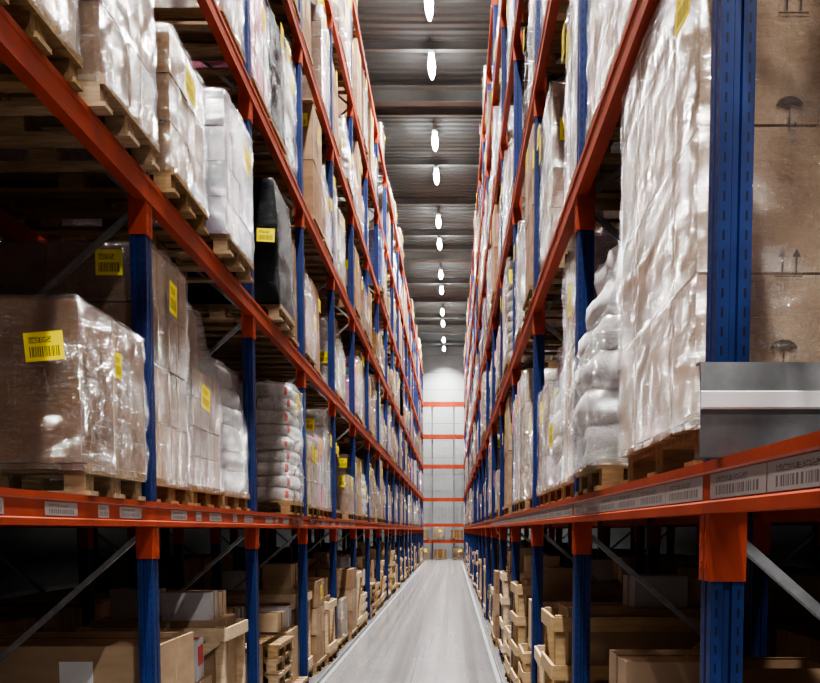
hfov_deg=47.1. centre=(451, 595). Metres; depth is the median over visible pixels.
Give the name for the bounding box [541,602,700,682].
wooden crate
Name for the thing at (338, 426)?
load
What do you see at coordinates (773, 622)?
load
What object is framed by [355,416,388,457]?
load
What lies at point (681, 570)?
load
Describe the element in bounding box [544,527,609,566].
rack
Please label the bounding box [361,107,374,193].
load
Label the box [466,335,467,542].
rack
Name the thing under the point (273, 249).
load
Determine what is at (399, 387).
load
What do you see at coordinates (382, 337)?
load
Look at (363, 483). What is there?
load
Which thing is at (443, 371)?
wall
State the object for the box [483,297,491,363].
load
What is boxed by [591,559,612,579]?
cardboard box
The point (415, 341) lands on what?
rack
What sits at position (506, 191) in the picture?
load
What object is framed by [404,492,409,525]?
load
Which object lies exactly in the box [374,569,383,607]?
wooden crate
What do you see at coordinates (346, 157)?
load
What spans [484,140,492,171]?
load
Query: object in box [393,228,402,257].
load
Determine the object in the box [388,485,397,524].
load
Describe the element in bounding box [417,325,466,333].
ceiling beam
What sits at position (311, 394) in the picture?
load
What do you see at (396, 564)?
cardboard box
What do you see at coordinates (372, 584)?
wooden pallet
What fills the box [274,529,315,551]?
rack
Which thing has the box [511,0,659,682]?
rack
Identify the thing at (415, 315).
ceiling beam
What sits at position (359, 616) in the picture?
wooden crate
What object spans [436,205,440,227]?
ceiling lamp
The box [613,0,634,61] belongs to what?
load
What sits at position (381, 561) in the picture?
wooden crate
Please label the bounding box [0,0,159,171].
load
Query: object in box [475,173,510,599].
rack
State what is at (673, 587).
cardboard box
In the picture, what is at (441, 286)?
ceiling lamp
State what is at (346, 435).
load
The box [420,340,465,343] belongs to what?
beam
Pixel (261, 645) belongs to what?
cardboard box
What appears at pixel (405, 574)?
wooden crate
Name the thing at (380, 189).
load
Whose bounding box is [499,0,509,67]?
load
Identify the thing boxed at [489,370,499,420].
load
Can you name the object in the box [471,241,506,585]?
rack
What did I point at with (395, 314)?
load
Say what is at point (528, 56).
load
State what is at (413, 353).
load
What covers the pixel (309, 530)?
rack
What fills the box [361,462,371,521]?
load
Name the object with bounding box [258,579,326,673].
load
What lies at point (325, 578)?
cardboard box
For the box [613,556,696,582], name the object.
load
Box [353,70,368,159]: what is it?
load
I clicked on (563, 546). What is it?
load
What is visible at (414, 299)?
ceiling beam
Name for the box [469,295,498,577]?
rack
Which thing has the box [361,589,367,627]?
wooden crate
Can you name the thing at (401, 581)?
wooden crate
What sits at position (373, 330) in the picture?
load
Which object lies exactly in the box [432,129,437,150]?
ceiling lamp
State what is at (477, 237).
load
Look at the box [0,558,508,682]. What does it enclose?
floor
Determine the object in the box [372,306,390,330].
load
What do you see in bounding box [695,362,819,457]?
panel
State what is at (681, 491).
rack
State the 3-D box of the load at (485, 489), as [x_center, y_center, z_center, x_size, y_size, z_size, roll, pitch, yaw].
[1.288,-2.256,19.781,1.240,1.371,0.836,0,4,0]
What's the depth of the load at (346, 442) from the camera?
21.31 m
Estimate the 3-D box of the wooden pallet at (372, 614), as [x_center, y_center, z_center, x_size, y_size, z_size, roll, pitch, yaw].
[-2.245,0.386,19.976,1.200,0.144,0.800,0,4,0]
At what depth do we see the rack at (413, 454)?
41.56 m
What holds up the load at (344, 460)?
on the rack at (362, 431)
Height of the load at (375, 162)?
0.972 m
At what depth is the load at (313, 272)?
14.06 m
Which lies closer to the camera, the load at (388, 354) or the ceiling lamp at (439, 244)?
the load at (388, 354)
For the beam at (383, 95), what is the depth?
24.80 m
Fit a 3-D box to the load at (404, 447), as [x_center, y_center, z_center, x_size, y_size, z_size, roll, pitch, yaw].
[-2.293,-4.964,33.647,1.219,1.289,0.828,0,4,1]
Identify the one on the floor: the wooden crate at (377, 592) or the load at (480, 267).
the wooden crate at (377, 592)
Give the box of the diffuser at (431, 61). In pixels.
[428,53,434,79]
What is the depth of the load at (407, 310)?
36.58 m
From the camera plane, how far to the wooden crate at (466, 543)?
41.92 m
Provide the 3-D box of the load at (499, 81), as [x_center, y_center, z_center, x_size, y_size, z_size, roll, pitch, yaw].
[1.324,-9.197,15.468,1.238,1.420,0.837,0,4,0]
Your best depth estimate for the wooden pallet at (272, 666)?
9.30 m
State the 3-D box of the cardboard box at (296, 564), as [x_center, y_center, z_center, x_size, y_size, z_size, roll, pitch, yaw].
[-2.107,-0.254,11.681,0.353,0.302,0.250,0,4,-6]
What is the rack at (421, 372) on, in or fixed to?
on the floor
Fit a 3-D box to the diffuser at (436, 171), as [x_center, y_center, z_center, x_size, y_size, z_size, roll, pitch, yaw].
[-0.500,-13.557,30.378,0.184,0.121,1.280,0,4,0]
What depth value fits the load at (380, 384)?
25.11 m
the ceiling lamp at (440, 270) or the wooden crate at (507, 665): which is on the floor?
the wooden crate at (507, 665)
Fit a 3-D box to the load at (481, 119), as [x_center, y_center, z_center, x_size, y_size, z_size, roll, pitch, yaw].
[1.281,-11.151,22.874,1.212,0.687,0.800,0,4,0]
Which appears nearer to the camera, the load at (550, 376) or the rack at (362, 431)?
the load at (550, 376)
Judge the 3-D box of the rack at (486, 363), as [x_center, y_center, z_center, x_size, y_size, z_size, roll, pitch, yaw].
[1.250,-5.165,20.432,1.140,11.155,2.874,0,4,0]
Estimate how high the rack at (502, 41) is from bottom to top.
11.155 m
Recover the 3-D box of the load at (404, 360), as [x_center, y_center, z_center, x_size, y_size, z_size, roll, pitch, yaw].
[-2.321,-9.037,38.973,1.232,1.472,0.826,0,4,0]
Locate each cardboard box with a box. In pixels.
[0,632,193,682]
[109,588,165,616]
[161,590,217,620]
[194,637,203,681]
[194,675,211,682]
[218,590,225,616]
[222,570,245,589]
[226,607,237,617]
[238,607,243,617]
[245,626,298,682]
[245,644,262,682]
[259,607,290,627]
[259,611,284,631]
[262,564,294,589]
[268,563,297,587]
[298,577,327,595]
[307,558,319,567]
[312,552,329,562]
[320,563,328,567]
[328,557,349,567]
[343,550,349,554]
[356,556,362,568]
[357,542,364,548]
[357,569,364,584]
[362,548,375,558]
[380,542,384,548]
[396,564,397,582]
[490,549,499,563]
[507,550,511,567]
[520,547,531,568]
[524,556,559,578]
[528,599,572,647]
[543,567,572,600]
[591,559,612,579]
[609,649,699,682]
[623,574,687,607]
[688,576,700,606]
[742,657,819,682]
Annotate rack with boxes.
[0,0,257,682]
[0,4,156,558]
[0,527,182,625]
[53,527,90,548]
[93,528,237,589]
[129,0,307,682]
[161,528,273,569]
[208,0,336,682]
[210,535,273,562]
[258,0,355,654]
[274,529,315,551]
[292,529,345,547]
[293,0,369,633]
[308,529,345,549]
[316,61,380,619]
[321,529,362,546]
[337,122,388,607]
[346,179,394,599]
[357,213,399,591]
[373,236,403,582]
[373,267,407,581]
[380,288,410,577]
[384,308,413,574]
[389,320,415,571]
[395,330,418,562]
[396,348,419,563]
[400,358,421,564]
[404,369,423,556]
[423,401,463,558]
[464,361,465,542]
[464,370,464,562]
[465,349,466,566]
[466,322,490,571]
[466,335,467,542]
[467,309,469,546]
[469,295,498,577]
[470,268,498,574]
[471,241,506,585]
[473,215,510,592]
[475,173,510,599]
[478,126,527,607]
[481,60,530,619]
[485,0,553,633]
[491,0,572,655]
[499,0,606,682]
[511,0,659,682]
[531,0,768,682]
[543,537,567,555]
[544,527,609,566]
[556,526,634,553]
[572,0,819,682]
[593,526,673,553]
[608,525,696,573]
[635,523,819,575]
[698,521,819,545]
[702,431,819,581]
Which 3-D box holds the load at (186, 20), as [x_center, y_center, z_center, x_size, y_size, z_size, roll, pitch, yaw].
[-2.304,-4.844,7.346,1.238,1.120,0.840,0,4,0]
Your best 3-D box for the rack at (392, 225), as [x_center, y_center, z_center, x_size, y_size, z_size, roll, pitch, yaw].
[-2.250,-5.751,28.811,1.140,11.155,2.874,0,4,0]
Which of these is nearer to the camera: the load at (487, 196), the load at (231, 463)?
the load at (231, 463)
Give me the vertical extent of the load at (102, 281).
1.510 m
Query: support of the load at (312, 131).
on the rack at (311, 374)
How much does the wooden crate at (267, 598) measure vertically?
1.138 m
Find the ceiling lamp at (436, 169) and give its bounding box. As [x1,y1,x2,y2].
[434,156,438,184]
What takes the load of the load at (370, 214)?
on the rack at (386, 192)
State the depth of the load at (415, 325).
44.81 m
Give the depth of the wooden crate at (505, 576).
12.96 m
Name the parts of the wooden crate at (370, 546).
slatted frame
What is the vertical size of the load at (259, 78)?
1.068 m
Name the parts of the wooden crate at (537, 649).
slatted frame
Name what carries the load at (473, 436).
on the rack at (474, 252)
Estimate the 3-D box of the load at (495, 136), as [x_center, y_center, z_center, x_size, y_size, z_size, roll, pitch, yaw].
[1.276,-7.325,15.596,1.242,1.269,0.839,0,4,0]
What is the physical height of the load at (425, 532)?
0.644 m
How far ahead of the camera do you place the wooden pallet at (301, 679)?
10.73 m
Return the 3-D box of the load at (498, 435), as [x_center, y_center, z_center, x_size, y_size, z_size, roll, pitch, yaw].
[1.286,-2.143,17.008,1.244,1.533,0.838,0,4,0]
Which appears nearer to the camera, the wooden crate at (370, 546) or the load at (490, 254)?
the load at (490, 254)
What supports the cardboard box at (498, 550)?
on the wooden crate at (484, 567)
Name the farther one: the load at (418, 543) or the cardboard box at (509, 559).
the load at (418, 543)
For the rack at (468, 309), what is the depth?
38.86 m
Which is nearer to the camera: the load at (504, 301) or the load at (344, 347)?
the load at (504, 301)
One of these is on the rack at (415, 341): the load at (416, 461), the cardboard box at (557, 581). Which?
the load at (416, 461)
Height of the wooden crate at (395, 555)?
1.138 m
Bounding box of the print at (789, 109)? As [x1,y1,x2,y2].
[776,96,803,126]
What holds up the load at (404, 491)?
on the rack at (410, 360)
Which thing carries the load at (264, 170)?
on the rack at (262, 320)
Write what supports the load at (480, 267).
on the rack at (481, 462)
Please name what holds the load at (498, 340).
on the rack at (502, 41)
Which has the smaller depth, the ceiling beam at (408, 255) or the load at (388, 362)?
the load at (388, 362)
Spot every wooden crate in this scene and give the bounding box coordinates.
[76,614,247,682]
[226,587,313,679]
[324,595,337,663]
[356,549,394,594]
[356,568,362,633]
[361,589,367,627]
[370,546,401,580]
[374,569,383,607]
[374,579,380,611]
[380,558,384,603]
[383,576,386,600]
[388,542,412,568]
[395,555,396,591]
[400,558,402,583]
[404,556,406,579]
[414,546,415,569]
[466,543,467,570]
[476,549,509,587]
[478,559,481,601]
[483,563,506,618]
[490,586,493,639]
[499,568,523,663]
[504,625,510,682]
[510,578,622,682]
[518,643,530,682]
[534,645,554,682]
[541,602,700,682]
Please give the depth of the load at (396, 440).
30.00 m
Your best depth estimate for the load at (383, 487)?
23.37 m
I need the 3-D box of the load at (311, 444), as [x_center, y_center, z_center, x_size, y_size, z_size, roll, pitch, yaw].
[-2.265,-1.445,11.406,1.236,0.972,0.837,0,4,0]
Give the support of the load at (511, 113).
on the rack at (502, 41)
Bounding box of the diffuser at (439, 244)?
[437,240,441,249]
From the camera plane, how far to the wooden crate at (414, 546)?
43.69 m
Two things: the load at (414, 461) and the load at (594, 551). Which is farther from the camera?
the load at (414, 461)
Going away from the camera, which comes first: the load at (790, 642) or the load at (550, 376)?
the load at (790, 642)
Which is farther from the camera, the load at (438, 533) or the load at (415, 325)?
the load at (438, 533)
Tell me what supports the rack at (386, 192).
on the floor
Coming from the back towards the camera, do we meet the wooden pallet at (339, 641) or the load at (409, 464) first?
the load at (409, 464)
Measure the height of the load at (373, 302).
1.194 m
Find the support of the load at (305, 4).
on the rack at (311, 374)
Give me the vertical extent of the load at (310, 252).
1.420 m
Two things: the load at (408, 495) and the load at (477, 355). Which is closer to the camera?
the load at (477, 355)
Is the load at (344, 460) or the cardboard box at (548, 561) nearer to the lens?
the cardboard box at (548, 561)
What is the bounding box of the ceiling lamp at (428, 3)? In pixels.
[425,0,432,20]
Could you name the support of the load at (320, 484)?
on the rack at (311, 374)
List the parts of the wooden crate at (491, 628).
slatted frame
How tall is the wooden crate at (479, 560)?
1.138 m
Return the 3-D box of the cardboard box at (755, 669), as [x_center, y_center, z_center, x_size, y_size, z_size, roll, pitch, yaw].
[1.682,0.556,4.911,0.508,0.413,0.712,0,4,0]
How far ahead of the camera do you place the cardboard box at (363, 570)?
18.70 m
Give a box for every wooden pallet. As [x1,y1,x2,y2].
[245,636,293,658]
[263,650,292,673]
[263,663,292,682]
[263,676,292,682]
[293,676,307,682]
[337,639,342,650]
[364,582,375,590]
[364,589,375,597]
[370,602,375,611]
[370,609,375,618]
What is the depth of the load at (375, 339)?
20.94 m
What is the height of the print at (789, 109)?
0.086 m
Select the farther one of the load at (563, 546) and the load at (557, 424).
the load at (563, 546)
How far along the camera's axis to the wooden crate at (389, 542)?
40.88 m
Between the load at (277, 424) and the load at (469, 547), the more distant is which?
the load at (469, 547)
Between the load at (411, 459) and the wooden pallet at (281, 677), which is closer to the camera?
the wooden pallet at (281, 677)
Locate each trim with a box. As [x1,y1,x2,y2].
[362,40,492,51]
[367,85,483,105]
[374,107,482,116]
[384,158,479,165]
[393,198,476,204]
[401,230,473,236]
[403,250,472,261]
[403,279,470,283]
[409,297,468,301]
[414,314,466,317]
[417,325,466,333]
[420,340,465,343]
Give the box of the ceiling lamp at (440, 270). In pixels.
[439,269,442,278]
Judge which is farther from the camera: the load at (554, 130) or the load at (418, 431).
the load at (418, 431)
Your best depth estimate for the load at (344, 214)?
16.60 m
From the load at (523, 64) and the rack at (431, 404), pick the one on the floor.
the rack at (431, 404)
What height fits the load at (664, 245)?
1.628 m
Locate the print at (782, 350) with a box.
[771,339,796,361]
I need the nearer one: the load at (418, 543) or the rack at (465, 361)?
the load at (418, 543)
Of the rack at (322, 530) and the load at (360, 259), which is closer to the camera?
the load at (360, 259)
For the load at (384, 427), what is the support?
on the rack at (377, 146)
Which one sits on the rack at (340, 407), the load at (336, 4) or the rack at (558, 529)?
the load at (336, 4)
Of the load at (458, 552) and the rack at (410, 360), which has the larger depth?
the load at (458, 552)
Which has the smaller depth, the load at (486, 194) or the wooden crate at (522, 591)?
the wooden crate at (522, 591)
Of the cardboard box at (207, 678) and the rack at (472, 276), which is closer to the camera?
the cardboard box at (207, 678)
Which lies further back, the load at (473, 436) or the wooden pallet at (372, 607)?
the load at (473, 436)
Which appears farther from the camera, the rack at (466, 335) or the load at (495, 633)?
the rack at (466, 335)
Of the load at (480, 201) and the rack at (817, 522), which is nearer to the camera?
the rack at (817, 522)
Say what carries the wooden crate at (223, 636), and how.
on the floor
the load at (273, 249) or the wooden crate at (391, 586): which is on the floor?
the wooden crate at (391, 586)
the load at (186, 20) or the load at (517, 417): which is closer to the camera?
the load at (186, 20)
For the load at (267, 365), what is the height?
1.420 m
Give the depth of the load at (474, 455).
29.44 m
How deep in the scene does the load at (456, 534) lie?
58.40 m
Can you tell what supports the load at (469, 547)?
on the floor
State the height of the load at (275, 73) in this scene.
1.289 m
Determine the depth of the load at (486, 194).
19.10 m
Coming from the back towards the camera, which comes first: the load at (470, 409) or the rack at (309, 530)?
the load at (470, 409)
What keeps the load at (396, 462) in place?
on the rack at (392, 225)
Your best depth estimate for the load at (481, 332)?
22.25 m
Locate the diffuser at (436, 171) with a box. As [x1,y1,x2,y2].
[434,169,438,184]
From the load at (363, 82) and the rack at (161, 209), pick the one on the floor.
the rack at (161, 209)
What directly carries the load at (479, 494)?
on the rack at (481, 462)
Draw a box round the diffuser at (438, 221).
[436,216,440,227]
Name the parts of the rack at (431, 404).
wire panel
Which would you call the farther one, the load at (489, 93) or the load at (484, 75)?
the load at (484, 75)
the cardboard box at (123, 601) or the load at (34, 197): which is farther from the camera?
the cardboard box at (123, 601)
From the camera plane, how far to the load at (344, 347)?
19.51 m
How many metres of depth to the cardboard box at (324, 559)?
18.68 m
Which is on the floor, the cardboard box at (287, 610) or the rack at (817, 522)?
the rack at (817, 522)
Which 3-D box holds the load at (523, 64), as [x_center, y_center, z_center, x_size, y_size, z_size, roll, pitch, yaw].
[1.315,-7.150,11.919,1.243,1.432,0.844,0,4,0]
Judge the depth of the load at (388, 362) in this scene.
32.15 m
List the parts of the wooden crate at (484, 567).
slatted frame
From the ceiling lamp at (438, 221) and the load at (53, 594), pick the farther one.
the ceiling lamp at (438, 221)
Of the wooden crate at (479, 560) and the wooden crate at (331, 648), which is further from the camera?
the wooden crate at (479, 560)
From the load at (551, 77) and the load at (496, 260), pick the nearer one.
the load at (551, 77)
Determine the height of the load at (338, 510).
1.289 m
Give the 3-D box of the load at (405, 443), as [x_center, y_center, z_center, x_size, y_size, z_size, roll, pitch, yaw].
[-2.300,-5.135,35.371,1.236,1.390,0.830,0,4,0]
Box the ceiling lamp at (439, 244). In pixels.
[437,229,441,249]
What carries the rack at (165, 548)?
on the floor
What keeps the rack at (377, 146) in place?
on the floor
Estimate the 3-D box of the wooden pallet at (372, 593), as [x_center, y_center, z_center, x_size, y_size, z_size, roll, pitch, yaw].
[-2.248,-0.047,19.945,1.200,0.144,0.800,0,4,0]
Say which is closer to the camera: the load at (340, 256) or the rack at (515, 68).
the rack at (515, 68)
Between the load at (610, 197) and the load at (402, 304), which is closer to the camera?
the load at (610, 197)
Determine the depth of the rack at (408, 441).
36.08 m
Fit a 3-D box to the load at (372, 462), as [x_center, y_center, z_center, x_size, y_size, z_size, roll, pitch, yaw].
[-2.277,-2.493,22.570,1.212,1.504,0.800,0,4,1]
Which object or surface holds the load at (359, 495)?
on the rack at (362, 431)
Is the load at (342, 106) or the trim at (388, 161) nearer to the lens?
the load at (342, 106)
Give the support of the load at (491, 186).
on the rack at (494, 14)
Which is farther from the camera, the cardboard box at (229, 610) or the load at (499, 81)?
the load at (499, 81)
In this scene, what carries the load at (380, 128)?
on the rack at (377, 146)
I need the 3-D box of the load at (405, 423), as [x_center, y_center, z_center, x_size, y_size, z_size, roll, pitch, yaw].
[-2.265,-6.498,34.415,1.200,0.644,0.800,0,4,0]
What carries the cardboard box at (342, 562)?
on the wooden crate at (359, 616)
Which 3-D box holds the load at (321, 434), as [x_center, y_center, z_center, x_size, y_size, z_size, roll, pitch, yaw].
[-2.335,-1.827,13.162,1.236,1.489,0.836,0,4,-1]
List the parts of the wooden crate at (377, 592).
slatted frame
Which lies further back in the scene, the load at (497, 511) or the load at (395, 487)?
the load at (395, 487)
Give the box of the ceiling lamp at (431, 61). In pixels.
[428,37,434,79]
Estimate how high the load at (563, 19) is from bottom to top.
1.420 m
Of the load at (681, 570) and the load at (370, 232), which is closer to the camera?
the load at (681, 570)
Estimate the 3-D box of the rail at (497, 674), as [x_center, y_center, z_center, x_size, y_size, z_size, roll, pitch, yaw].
[0.575,-0.117,27.759,0.060,0.060,56.400,0,4,0]
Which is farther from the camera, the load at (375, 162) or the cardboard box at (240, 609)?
the load at (375, 162)
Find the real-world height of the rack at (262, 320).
11.155 m
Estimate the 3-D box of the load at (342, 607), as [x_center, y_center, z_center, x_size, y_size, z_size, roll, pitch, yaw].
[-2.319,0.402,15.245,1.224,0.770,0.828,0,4,0]
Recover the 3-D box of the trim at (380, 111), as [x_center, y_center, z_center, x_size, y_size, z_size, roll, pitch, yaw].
[-0.500,-13.672,26.511,25.000,0.220,0.140,0,4,0]
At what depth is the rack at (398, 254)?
30.39 m
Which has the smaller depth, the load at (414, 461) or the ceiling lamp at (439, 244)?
the ceiling lamp at (439, 244)
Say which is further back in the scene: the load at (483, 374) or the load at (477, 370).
the load at (477, 370)
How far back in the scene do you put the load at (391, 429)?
26.69 m
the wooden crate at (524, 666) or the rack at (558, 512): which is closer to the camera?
the rack at (558, 512)
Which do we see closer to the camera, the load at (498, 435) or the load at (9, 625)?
the load at (9, 625)
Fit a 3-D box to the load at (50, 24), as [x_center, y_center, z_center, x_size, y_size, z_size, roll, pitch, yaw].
[-2.250,-2.925,3.765,1.236,1.390,0.830,0,4,0]
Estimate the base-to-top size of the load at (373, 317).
0.661 m
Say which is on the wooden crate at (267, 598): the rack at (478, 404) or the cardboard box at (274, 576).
the cardboard box at (274, 576)
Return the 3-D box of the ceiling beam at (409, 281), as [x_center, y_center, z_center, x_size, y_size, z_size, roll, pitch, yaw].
[-0.500,-14.934,44.567,25.000,0.220,0.140,0,4,0]
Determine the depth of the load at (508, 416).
11.95 m
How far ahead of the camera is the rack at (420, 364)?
50.04 m
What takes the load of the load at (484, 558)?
on the floor
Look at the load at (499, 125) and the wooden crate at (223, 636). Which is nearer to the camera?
the wooden crate at (223, 636)
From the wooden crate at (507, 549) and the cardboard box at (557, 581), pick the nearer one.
the cardboard box at (557, 581)
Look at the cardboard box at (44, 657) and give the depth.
5.55 m
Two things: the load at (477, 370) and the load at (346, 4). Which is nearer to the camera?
the load at (346, 4)
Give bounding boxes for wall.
[0,528,244,593]
[259,347,630,557]
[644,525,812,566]
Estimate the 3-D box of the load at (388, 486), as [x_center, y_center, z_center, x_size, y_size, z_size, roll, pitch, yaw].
[-2.304,-2.470,25.379,1.236,1.068,0.829,0,4,0]
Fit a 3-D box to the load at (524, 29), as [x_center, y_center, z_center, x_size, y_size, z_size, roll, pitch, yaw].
[1.289,-7.008,11.044,1.236,1.271,0.837,0,4,1]
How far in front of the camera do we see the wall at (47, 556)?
30.52 m
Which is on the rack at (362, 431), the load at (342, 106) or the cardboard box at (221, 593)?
the load at (342, 106)
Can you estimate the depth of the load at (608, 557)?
13.00 m
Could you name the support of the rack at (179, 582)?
on the floor
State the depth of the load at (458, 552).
58.47 m
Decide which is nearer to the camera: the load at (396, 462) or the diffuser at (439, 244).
the load at (396, 462)
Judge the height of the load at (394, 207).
0.972 m
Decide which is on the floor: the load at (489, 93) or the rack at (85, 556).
the rack at (85, 556)
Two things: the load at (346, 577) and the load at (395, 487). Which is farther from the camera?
the load at (395, 487)
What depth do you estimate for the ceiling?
28.15 m
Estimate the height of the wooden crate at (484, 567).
1.138 m
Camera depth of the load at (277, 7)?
10.18 m
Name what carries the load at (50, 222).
on the rack at (83, 533)
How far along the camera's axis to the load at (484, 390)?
20.25 m
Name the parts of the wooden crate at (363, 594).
slatted frame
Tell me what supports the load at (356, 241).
on the rack at (362, 431)
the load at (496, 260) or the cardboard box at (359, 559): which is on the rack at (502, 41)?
the load at (496, 260)
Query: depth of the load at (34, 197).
5.65 m
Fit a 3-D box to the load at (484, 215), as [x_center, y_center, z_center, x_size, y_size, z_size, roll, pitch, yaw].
[1.294,-7.774,21.152,1.237,1.390,0.832,0,4,0]
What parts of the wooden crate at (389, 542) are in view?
slatted frame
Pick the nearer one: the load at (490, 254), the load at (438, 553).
the load at (490, 254)
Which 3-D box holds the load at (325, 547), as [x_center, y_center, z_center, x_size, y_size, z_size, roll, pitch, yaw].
[-3.760,-0.683,25.515,1.200,1.504,0.800,0,4,0]
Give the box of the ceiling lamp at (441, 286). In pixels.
[440,279,442,294]
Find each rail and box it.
[316,561,425,682]
[461,561,502,682]
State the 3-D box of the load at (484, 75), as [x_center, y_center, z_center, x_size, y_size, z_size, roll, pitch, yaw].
[1.289,-11.158,20.931,1.235,0.972,0.827,0,4,0]
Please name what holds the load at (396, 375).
on the rack at (392, 225)
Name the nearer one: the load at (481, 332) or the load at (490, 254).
the load at (490, 254)
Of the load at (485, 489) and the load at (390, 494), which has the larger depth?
the load at (390, 494)
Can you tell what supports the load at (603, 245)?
on the rack at (558, 512)
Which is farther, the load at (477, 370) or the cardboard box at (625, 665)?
the load at (477, 370)
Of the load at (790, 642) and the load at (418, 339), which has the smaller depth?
the load at (790, 642)
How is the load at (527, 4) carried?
on the rack at (522, 518)
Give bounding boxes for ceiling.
[358,0,499,346]
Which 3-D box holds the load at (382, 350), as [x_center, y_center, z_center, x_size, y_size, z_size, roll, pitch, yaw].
[-2.284,-5.779,23.214,1.235,0.770,0.828,0,4,0]
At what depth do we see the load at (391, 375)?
26.70 m
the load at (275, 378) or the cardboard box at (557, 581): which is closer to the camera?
the cardboard box at (557, 581)
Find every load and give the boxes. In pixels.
[0,0,83,91]
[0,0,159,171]
[0,25,208,234]
[0,218,63,242]
[0,240,192,504]
[0,297,145,500]
[0,616,36,636]
[11,592,109,597]
[49,587,176,591]
[60,87,253,282]
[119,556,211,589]
[150,0,245,75]
[185,177,294,336]
[185,307,224,507]
[188,0,270,128]
[197,242,298,356]
[198,361,249,510]
[204,243,316,372]
[230,383,303,515]
[231,278,321,383]
[237,0,286,164]
[238,547,292,563]
[252,38,297,194]
[256,318,338,402]
[257,436,319,516]
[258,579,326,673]
[268,0,300,29]
[275,0,312,74]
[277,103,323,245]
[278,435,325,517]
[290,543,329,556]
[291,3,330,134]
[292,179,332,265]
[296,315,345,409]
[298,568,357,639]
[304,164,338,284]
[306,359,359,423]
[306,409,331,518]
[311,0,346,68]
[312,209,345,298]
[314,351,365,432]
[314,356,362,428]
[319,245,360,324]
[322,61,339,163]
[322,127,342,184]
[327,433,340,518]
[333,0,351,94]
[335,266,362,333]
[336,118,353,203]
[336,127,357,223]
[336,287,369,343]
[336,379,372,437]
[337,375,376,445]
[337,386,380,449]
[337,597,348,646]
[338,38,362,141]
[338,455,358,520]
[339,287,372,352]
[339,475,354,520]
[340,457,362,520]
[341,411,383,452]
[341,466,367,521]
[342,141,362,238]
[344,198,364,252]
[345,423,386,454]
[348,332,379,366]
[352,0,357,37]
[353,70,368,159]
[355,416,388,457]
[356,218,368,266]
[359,230,384,298]
[359,406,390,460]
[360,459,383,522]
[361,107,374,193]
[361,156,376,207]
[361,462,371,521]
[363,559,375,606]
[368,177,392,215]
[368,209,389,265]
[369,329,381,374]
[369,345,384,376]
[370,469,375,522]
[372,256,384,307]
[372,261,387,315]
[372,294,389,324]
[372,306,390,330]
[373,123,383,172]
[373,364,389,391]
[374,488,380,522]
[379,293,394,344]
[380,366,395,408]
[380,370,394,400]
[380,372,398,412]
[381,300,396,349]
[382,420,394,464]
[382,428,394,462]
[382,438,398,468]
[382,441,397,466]
[382,441,407,478]
[382,477,385,523]
[382,484,402,524]
[383,311,400,360]
[383,426,401,472]
[383,447,405,475]
[387,212,390,273]
[387,253,396,290]
[387,274,400,304]
[387,323,402,370]
[388,458,410,481]
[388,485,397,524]
[388,486,389,523]
[389,492,392,523]
[390,387,399,419]
[393,202,396,240]
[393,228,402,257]
[394,383,403,422]
[394,408,406,427]
[394,500,396,524]
[399,360,407,394]
[400,459,412,484]
[400,461,415,487]
[401,286,403,317]
[403,283,405,329]
[403,289,406,334]
[403,310,408,344]
[404,332,411,357]
[404,353,415,371]
[404,461,417,489]
[404,491,411,525]
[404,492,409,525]
[404,501,406,525]
[407,299,412,324]
[408,495,410,524]
[410,324,417,340]
[411,408,412,441]
[413,338,420,356]
[413,356,418,386]
[418,431,420,458]
[418,543,419,565]
[423,530,428,539]
[423,547,430,559]
[432,528,444,539]
[434,549,446,559]
[450,530,462,539]
[452,547,463,559]
[469,403,471,427]
[469,547,469,577]
[470,350,471,378]
[470,489,471,524]
[472,436,473,470]
[472,491,473,522]
[473,376,475,407]
[473,423,475,467]
[475,354,478,399]
[476,213,478,264]
[476,364,478,393]
[476,420,478,455]
[477,260,481,313]
[479,183,481,232]
[479,494,481,521]
[480,119,482,146]
[480,332,491,370]
[481,374,483,443]
[482,215,486,286]
[482,373,485,440]
[483,66,492,125]
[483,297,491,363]
[483,558,506,603]
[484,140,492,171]
[484,194,486,264]
[484,489,485,520]
[486,92,492,158]
[487,196,491,249]
[487,250,499,332]
[488,434,499,519]
[488,476,489,518]
[488,584,490,622]
[489,172,500,215]
[489,266,499,322]
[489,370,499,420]
[490,204,500,309]
[492,107,500,202]
[492,570,507,646]
[494,471,499,517]
[495,332,511,401]
[496,13,500,93]
[497,101,500,182]
[497,205,500,261]
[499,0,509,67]
[500,51,523,150]
[500,270,523,390]
[501,151,512,262]
[502,409,505,515]
[503,258,566,380]
[504,396,511,515]
[506,0,524,105]
[507,131,524,244]
[509,0,527,72]
[511,396,519,513]
[513,222,565,355]
[516,369,561,511]
[521,0,531,26]
[522,124,565,320]
[523,0,533,134]
[528,409,532,508]
[531,0,567,102]
[537,83,622,293]
[537,383,560,506]
[542,0,573,72]
[546,362,565,503]
[547,544,567,557]
[558,0,573,12]
[560,236,627,500]
[562,0,623,226]
[569,243,627,495]
[585,0,623,164]
[591,549,629,558]
[607,554,693,559]
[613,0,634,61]
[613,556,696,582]
[618,0,819,483]
[677,566,811,575]
[743,616,819,656]
[776,628,819,663]
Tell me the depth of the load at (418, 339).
49.52 m
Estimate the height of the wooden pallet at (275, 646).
0.144 m
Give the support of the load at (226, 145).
on the rack at (161, 209)
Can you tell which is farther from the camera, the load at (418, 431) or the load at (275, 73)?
the load at (418, 431)
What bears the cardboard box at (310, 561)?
on the wooden crate at (359, 616)
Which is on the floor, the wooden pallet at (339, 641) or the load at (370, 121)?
the wooden pallet at (339, 641)

